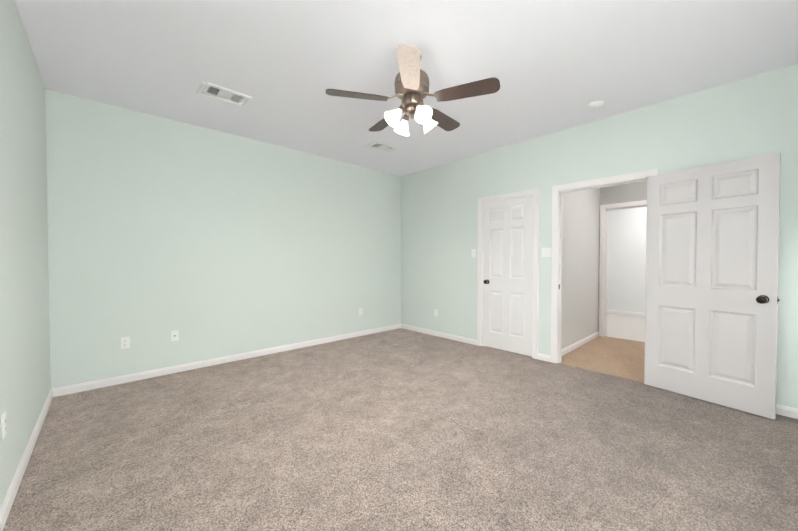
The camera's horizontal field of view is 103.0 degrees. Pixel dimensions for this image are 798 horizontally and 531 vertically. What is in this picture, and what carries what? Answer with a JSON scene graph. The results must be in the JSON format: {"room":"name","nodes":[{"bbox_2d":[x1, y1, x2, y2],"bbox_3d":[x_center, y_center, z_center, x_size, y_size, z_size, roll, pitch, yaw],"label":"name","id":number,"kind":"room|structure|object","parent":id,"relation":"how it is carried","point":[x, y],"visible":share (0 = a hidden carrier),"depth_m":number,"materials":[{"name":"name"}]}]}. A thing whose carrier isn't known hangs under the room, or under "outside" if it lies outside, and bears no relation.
{"room":"empty bedroom","nodes":[
{"label":"empty bedroom","id":0,"kind":"room"},
{"bbox_2d":[0,0,50,507],"bbox_3d":[-1.473,-0.160,0.938,0.140,2.750,5.260,-1,1,-43],"label":"wall","id":1,"kind":"structure","parent":0,"point":[25,382],"depth_m":1.92,"materials":[{"name":"green paint"}]},
{"bbox_2d":[1,411,6,439],"bbox_3d":[-1.914,0.775,1.540,0.009,0.115,0.070,-1,1,-43],"label":"electrical outlet","id":2,"kind":"object","parent":1,"relation":"attached to","point":[4,423],"visible":0.98,"depth_m":1.53,"materials":[{"name":"white plastic"}]},
{"bbox_2d":[0,388,55,530],"bbox_3d":[-1.417,1.176,1.013,0.015,0.076,5.020,-1,1,-43],"label":"baseboard","id":3,"kind":"structure","parent":1,"relation":"attached to","point":[11,493],"depth_m":1.82,"materials":[{"name":"white wood"}]},
{"bbox_2d":[45,88,400,388],"bbox_3d":[-1.543,-0.218,4.375,4.430,2.750,0.120,-1,1,-43],"label":"wall","id":4,"kind":"structure","parent":0,"point":[207,243],"depth_m":3.59,"materials":[{"name":"green paint"}]},
{"bbox_2d":[121,337,129,348],"bbox_3d":[-2.750,0.777,3.186,0.070,0.115,0.009,-1,1,-43],"label":"electrical outlet","id":5,"kind":"object","parent":4,"relation":"attached to","point":[125,342],"visible":1,"depth_m":3.19,"materials":[{"name":"white plastic"}]},
{"bbox_2d":[171,330,178,340],"bbox_3d":[-2.447,0.768,3.462,0.070,0.115,0.015,-1,1,-43],"label":"outlet","id":6,"kind":"object","parent":4,"relation":"attached to","point":[175,335],"visible":1,"depth_m":3.47,"materials":[{"name":"white plastic"}]},
{"bbox_2d":[56,324,399,396],"bbox_3d":[-1.530,1.120,4.317,4.280,0.076,0.015,-1,1,-43],"label":"baseboard","id":7,"kind":"structure","parent":4,"relation":"attached to","point":[80,387],"depth_m":3.62,"materials":[{"name":"white wood"}]},
{"bbox_2d":[3,328,797,530],"bbox_3d":[0.119,1.220,2.436,4.480,0.060,5.260,-1,1,-43],"label":"floor carpet","id":8,"kind":"object","parent":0,"point":[400,429],"visible":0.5,"depth_m":2.04,"materials":[{"name":"grey carpet"}]},
{"bbox_2d":[14,0,797,175],"bbox_3d":[0.152,-1.590,2.419,4.570,0.060,5.260,-1,1,-43],"label":"ceiling","id":9,"kind":"structure","parent":0,"point":[552,66],"depth_m":2.39,"materials":[{"name":"white paint"}]},
{"bbox_2d":[197,82,251,106],"bbox_3d":[-1.598,-1.560,2.911,0.394,0.016,0.254,-1,1,-43],"label":"ceiling vent","id":10,"kind":"object","parent":9,"relation":"in","point":[218,93],"visible":1,"depth_m":2.90,"materials":[{"name":"white metal"}]},
{"bbox_2d":[365,141,398,152],"bbox_3d":[-0.227,-1.583,4.263,0.394,0.016,0.254,-1,1,-43],"label":"ceiling vent","id":11,"kind":"object","parent":9,"relation":"in","point":[386,149],"visible":1,"depth_m":4.25,"materials":[{"name":"white metal"}]},
{"bbox_2d":[326,44,499,135],"bbox_3d":[0.107,-1.288,2.408,1.194,0.544,1.208,-1,1,-43],"label":"ceiling fan","id":12,"kind":"object","parent":9,"relation":"hanging from","point":[412,83],"visible":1,"depth_m":2.27,"materials":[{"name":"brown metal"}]},
{"bbox_2d":[588,100,603,109],"bbox_3d":[1.915,-1.551,3.084,0.136,0.041,0.136,-1,1,-43],"label":"smoke detector","id":13,"kind":"object","parent":9,"relation":"attached to","point":[595,105],"visible":0.98,"depth_m":3.05,"materials":[{"name":"white plastic"}]},
{"bbox_2d":[562,188,599,348],"bbox_3d":[2.580,-0.222,4.603,1.930,2.750,0.120,-1,1,-43],"label":"wall","id":14,"kind":"structure","parent":0,"point":[580,271],"depth_m":4.54,"materials":[{"name":"white paint"}]},
{"bbox_2d":[562,331,598,355],"bbox_3d":[2.584,1.117,4.534,1.810,0.076,0.019,-1,1,-43],"label":"baseboard","id":15,"kind":"structure","parent":14,"relation":"attached to","point":[568,349],"depth_m":4.47,"materials":[{"name":"white wood"}]},
{"bbox_2d":[401,63,797,408],"bbox_3d":[1.784,-0.211,3.954,0.120,2.750,5.020,-1,1,-43],"label":"wall","id":16,"kind":"structure","parent":0,"point":[751,117],"depth_m":3.52,"materials":[{"name":"green paint"}]},
{"bbox_2d":[400,324,476,344],"bbox_3d":[0.596,1.106,5.161,0.015,0.076,1.588,-1,1,-43],"label":"baseboard","id":17,"kind":"structure","parent":16,"relation":"attached to","point":[444,335],"depth_m":5.08,"materials":[{"name":"white wood"}]},
{"bbox_2d":[472,249,475,256],"bbox_3d":[1.081,-0.177,4.612,0.019,0.115,0.070,-1,1,-43],"label":"light switch","id":18,"kind":"object","parent":16,"relation":"attached to","point":[473,252],"visible":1,"depth_m":4.61,"materials":[{"name":"white plastic"}]},
{"bbox_2d":[483,196,532,355],"bbox_3d":[1.449,0.132,4.268,0.171,2.030,0.721,-1,1,-43],"label":"closet door","id":19,"kind":"structure","parent":16,"relation":"in","point":[507,268],"depth_m":4.23,"materials":[{"name":"white wood"}]},
{"bbox_2d":[477,188,538,358],"bbox_3d":[1.473,0.101,4.283,0.140,2.115,0.867,-1,1,-43],"label":"trim","id":20,"kind":"structure","parent":16,"relation":"attached to","point":[534,193],"depth_m":4.01,"materials":[{"name":"white wood"}]},
{"bbox_2d":[541,248,550,256],"bbox_3d":[1.786,-0.159,3.851,0.019,0.115,0.116,-1,1,-43],"label":"light switch","id":21,"kind":"object","parent":16,"relation":"attached to","point":[546,252],"visible":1,"depth_m":3.85,"materials":[{"name":"white plastic"}]},
{"bbox_2d":[551,169,658,363],"bbox_3d":[2.219,0.115,3.491,0.158,2.115,0.991,-1,1,-43],"label":"door frame","id":22,"kind":"structure","parent":16,"relation":"attached to","point":[558,191],"depth_m":3.77,"materials":[{"name":"white wood"}]},
{"bbox_2d":[644,153,780,419],"bbox_3d":[2.644,0.158,2.750,0.249,2.030,0.839,-1,1,-43],"label":"bedroom door","id":23,"kind":"structure","parent":16,"relation":"in","point":[712,271],"depth_m":2.69,"materials":[{"name":"white wood"}]},
{"bbox_2d":[776,404,797,418],"bbox_3d":[2.964,1.149,2.605,0.015,0.076,1.345,-1,1,-43],"label":"baseboard","id":24,"kind":"structure","parent":16,"relation":"attached to","point":[782,410],"depth_m":2.50,"materials":[{"name":"white wood"}]},
{"bbox_2d":[598,181,646,330],"bbox_3d":[4.027,-0.218,4.373,0.120,2.750,2.185,-1,1,-43],"label":"wall","id":25,"kind":"structure","parent":0,"point":[631,192],"depth_m":4.89,"materials":[{"name":"grey paint"}]},
{"bbox_2d":[599,200,646,336],"bbox_3d":[3.618,0.092,4.820,0.158,2.115,0.960,-1,1,-43],"label":"door frame","id":26,"kind":"structure","parent":25,"relation":"attached to","point":[604,209],"depth_m":5.09,"materials":[{"name":"white wood"}]},
{"bbox_2d":[607,313,644,341],"bbox_3d":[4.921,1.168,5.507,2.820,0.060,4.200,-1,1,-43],"label":"bathtub","id":27,"kind":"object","parent":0,"point":[627,327],"depth_m":5.80,"materials":[{"name":"white ceramic"}]},
{"bbox_2d":[607,207,646,312],"bbox_3d":[5.911,-0.252,6.400,0.120,2.750,4.200,-1,1,-43],"label":"wall","id":28,"kind":"structure","parent":0,"point":[626,271],"depth_m":7.15,"materials":[{"name":"white paint"}]},
{"bbox_2d":[607,309,644,316],"bbox_3d":[5.862,1.086,6.377,0.015,0.076,4.200,-1,1,-43],"label":"baseboard","id":29,"kind":"structure","parent":28,"relation":"attached to","point":[626,313],"depth_m":7.15,"materials":[{"name":"white wood"}]},
{"label":"outside","id":30,"kind":"structure","parent":0,"visible":0},
{"bbox_2d":[561,336,644,381],"bbox_3d":[3.309,1.198,3.731,1.960,0.060,2.425,-1,1,-43],"label":"floor","id":31,"kind":"structure","parent":30,"point":[620,357],"depth_m":4.01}
]}

